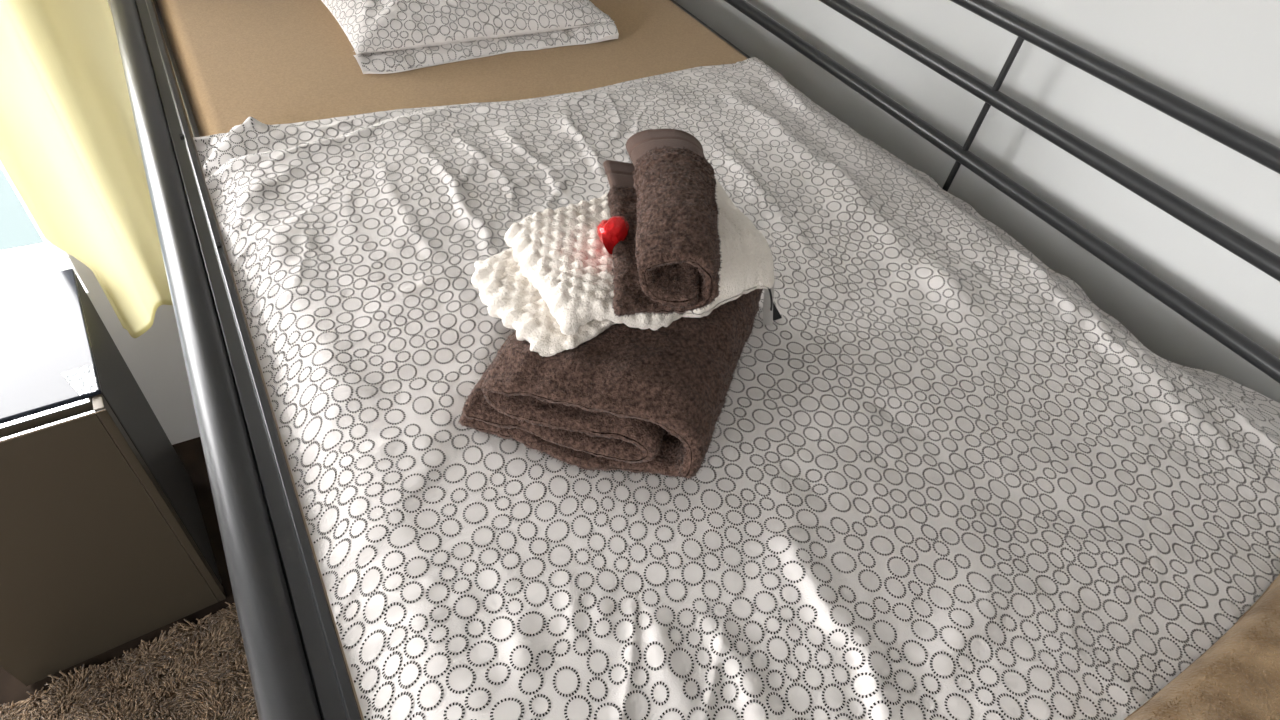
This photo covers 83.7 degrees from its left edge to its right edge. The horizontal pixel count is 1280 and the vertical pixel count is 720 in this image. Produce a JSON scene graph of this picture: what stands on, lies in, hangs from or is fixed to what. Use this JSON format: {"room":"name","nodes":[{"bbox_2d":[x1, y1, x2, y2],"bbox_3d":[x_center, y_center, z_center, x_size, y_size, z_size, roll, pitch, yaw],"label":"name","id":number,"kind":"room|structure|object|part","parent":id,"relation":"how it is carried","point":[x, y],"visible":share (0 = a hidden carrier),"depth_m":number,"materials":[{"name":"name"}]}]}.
{"room":"bedroom","nodes":[
{"label":"bedroom","id":0,"kind":"room"},
{"bbox_2d":[0,0,199,444],"bbox_3d":[-1.613,-0.638,1.292,3.305,2.620,0.250,-18,52,-25],"label":"wall","id":1,"kind":"structure","parent":0,"point":[155,359],"depth_m":2.04,"materials":[{"name":"white paint"}]},
{"bbox_2d":[0,160,91,300],"bbox_3d":[-1.917,-0.626,0.939,1.375,1.810,0.154,-18,52,-25],"label":"window","id":2,"kind":"structure","parent":1,"relation":"in","point":[17,267],"depth_m":1.80,"materials":[{"name":"white paint"}]},
{"bbox_2d":[0,437,234,707],"bbox_3d":[-0.710,1.739,1.068,3.505,0.100,4.570,-18,52,-25],"label":"floor","id":3,"kind":"structure","parent":0,"point":[190,452],"depth_m":1.98,"materials":[{"name":"brown wood"}]},
{"bbox_2d":[0,269,225,685],"bbox_3d":[-1.383,0.298,1.674,0.448,0.845,0.448,-22,54,-27],"label":"nightstand","id":4,"kind":"object","parent":3,"relation":"on","point":[105,545],"visible":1,"depth_m":1.54,"materials":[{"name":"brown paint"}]},
{"bbox_3d":[-1.234,0.146,1.278,0.424,0.004,0.014,-22,54,-27],"label":"handle trim","id":5,"kind":"part","parent":4,"relation":"part of","materials":[{"name":"white metal"}]},
{"bbox_3d":[-1.342,0.003,1.392,0.448,0.012,0.407,-22,54,-27],"label":"panel","id":6,"kind":"part","parent":4,"relation":"part of","materials":[{"name":"white wood"}]},
{"bbox_3d":[-1.280,0.434,1.564,0.427,0.818,0.040,-22,54,-27],"label":"door","id":7,"kind":"part","parent":4,"relation":"part of","materials":[{"name":"brown wood"}]},
{"bbox_3d":[-1.095,0.362,1.667,0.019,0.817,0.040,-22,54,-27],"label":"door corner","id":8,"kind":"part","parent":4,"relation":"part of","materials":[{"name":"brown wood"}]},
{"bbox_2d":[0,602,258,719],"bbox_3d":[-0.803,1.134,1.542,1.828,0.030,1.408,-18,52,-25],"label":"rug","id":9,"kind":"object","parent":3,"relation":"on","point":[202,672],"visible":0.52,"depth_m":1.77,"materials":[{"name":"brown carpet"}]},
{"bbox_2d":[109,0,1279,719],"bbox_3d":[-0.148,0.145,1.433,1.052,1.715,2.086,-18,52,-25],"label":"frame","id":10,"kind":"object","parent":3,"relation":"on","point":[298,667],"visible":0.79,"depth_m":0.74,"materials":[{"name":"grey paint"}]},
{"bbox_3d":[-0.496,-0.147,0.786,0.056,0.062,2.040,-18,52,-25],"label":"rail","id":11,"kind":"part","parent":10,"relation":"part of","materials":[{"name":"black metal"}]},
{"bbox_2d":[156,0,747,136],"bbox_3d":[-0.100,-0.248,1.025,0.868,0.149,1.965,-18,52,-25],"label":"mattress","id":12,"kind":"object","parent":10,"relation":"on","point":[272,62],"visible":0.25,"depth_m":1.06,"materials":[{"name":"beige fabric"}]},
{"bbox_2d":[321,0,618,73],"bbox_3d":[-0.311,-0.624,1.190,0.435,0.077,0.387,-21,53,-27],"label":"pillow","id":13,"kind":"object","parent":12,"relation":"on","point":[386,36],"visible":1,"depth_m":1.09,"materials":[{"name":"white fabric"}]},
{"bbox_2d":[193,57,1279,719],"bbox_3d":[0.136,-0.022,0.776,0.956,0.094,1.122,-18,52,-25],"label":"duvet","id":14,"kind":"object","parent":12,"relation":"on","point":[947,482],"visible":0.89,"depth_m":0.62,"materials":[{"name":"white fabric"}]},
{"bbox_2d":[458,289,762,480],"bbox_3d":[-0.010,-0.025,0.642,0.213,0.087,0.268,18,46,7],"label":"bath towel","id":15,"kind":"object","parent":14,"relation":"on","point":[634,400],"visible":0.54,"depth_m":0.56,"materials":[{"name":"brown fabric"}]},
{"bbox_2d":[470,177,781,356],"bbox_3d":[0.005,-0.073,0.654,0.295,0.131,0.153,-23,54,-28],"label":"waffle towel","id":16,"kind":"object","parent":15,"relation":"on","point":[552,286],"visible":0.62,"depth_m":0.59,"materials":[{"name":"white fabric"}]},
{"bbox_2d":[597,216,629,253],"bbox_3d":[-0.021,-0.102,0.579,0.026,0.026,0.034,-6,48,-15],"label":"heart","id":17,"kind":"object","parent":16,"relation":"on","point":[611,231],"visible":1,"depth_m":0.57,"materials":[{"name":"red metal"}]},
{"bbox_2d":[603,129,721,317],"bbox_3d":[0.022,-0.126,0.594,0.096,0.064,0.214,2,46,-8],"label":"hand towel","id":18,"kind":"object","parent":16,"relation":"on","point":[668,262],"visible":1,"depth_m":0.55,"materials":[{"name":"brown fabric"}]},
{"bbox_2d":[1124,574,1279,719],"bbox_3d":[0.528,0.237,0.509,0.650,0.073,0.196,-18,52,-25],"label":"fleece blanket","id":19,"kind":"object","parent":14,"relation":"on","point":[1237,677],"visible":1,"depth_m":0.50,"materials":[{"name":"beige fabric"}]},
{"bbox_3d":[0.349,-0.381,1.265,0.036,0.055,2.040,-18,52,-25],"label":"rail","id":20,"kind":"part","parent":10,"relation":"part of","materials":[{"name":"grey paint"}]},
{"bbox_3d":[0.363,-0.456,1.187,0.020,0.020,2.040,-18,52,-25],"label":"guard rail","id":21,"kind":"part","parent":10,"relation":"part of","materials":[{"name":"black metal"}]},
{"bbox_3d":[0.375,-0.519,1.121,0.020,0.020,2.040,-18,52,-25],"label":"guard rail","id":22,"kind":"part","parent":10,"relation":"part of","materials":[{"name":"black metal"}]},
{"bbox_3d":[0.387,-0.582,1.056,0.020,0.020,2.040,-18,52,-25],"label":"guard rail","id":23,"kind":"part","parent":10,"relation":"part of","materials":[{"name":"black metal"}]},
{"bbox_2d":[674,0,1279,402],"bbox_3d":[0.924,0.317,0.826,0.100,2.620,4.570,-18,52,-25],"label":"wall","id":24,"kind":"structure","parent":0,"point":[1221,57],"depth_m":0.95,"materials":[{"name":"white paint"}]},
{"bbox_3d":[-0.362,-0.133,-0.875,3.505,0.100,4.570,-18,52,-25],"label":"ceiling","id":25,"kind":"structure","parent":0,"visible":0},
{"bbox_3d":[-1.306,-1.314,0.221,2.500,0.080,0.100,-18,52,-25],"label":"trim","id":26,"kind":"structure","parent":25,"relation":"attached to","visible":0},
{"bbox_2d":[0,0,172,337],"bbox_3d":[-1.083,-0.751,1.098,0.318,1.893,0.110,-26,56,-30],"label":"curtain","id":27,"kind":"object","parent":26,"relation":"hanging from","point":[70,147],"visible":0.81,"depth_m":1.42,"materials":[{"name":"yellow fabric"}]}
]}

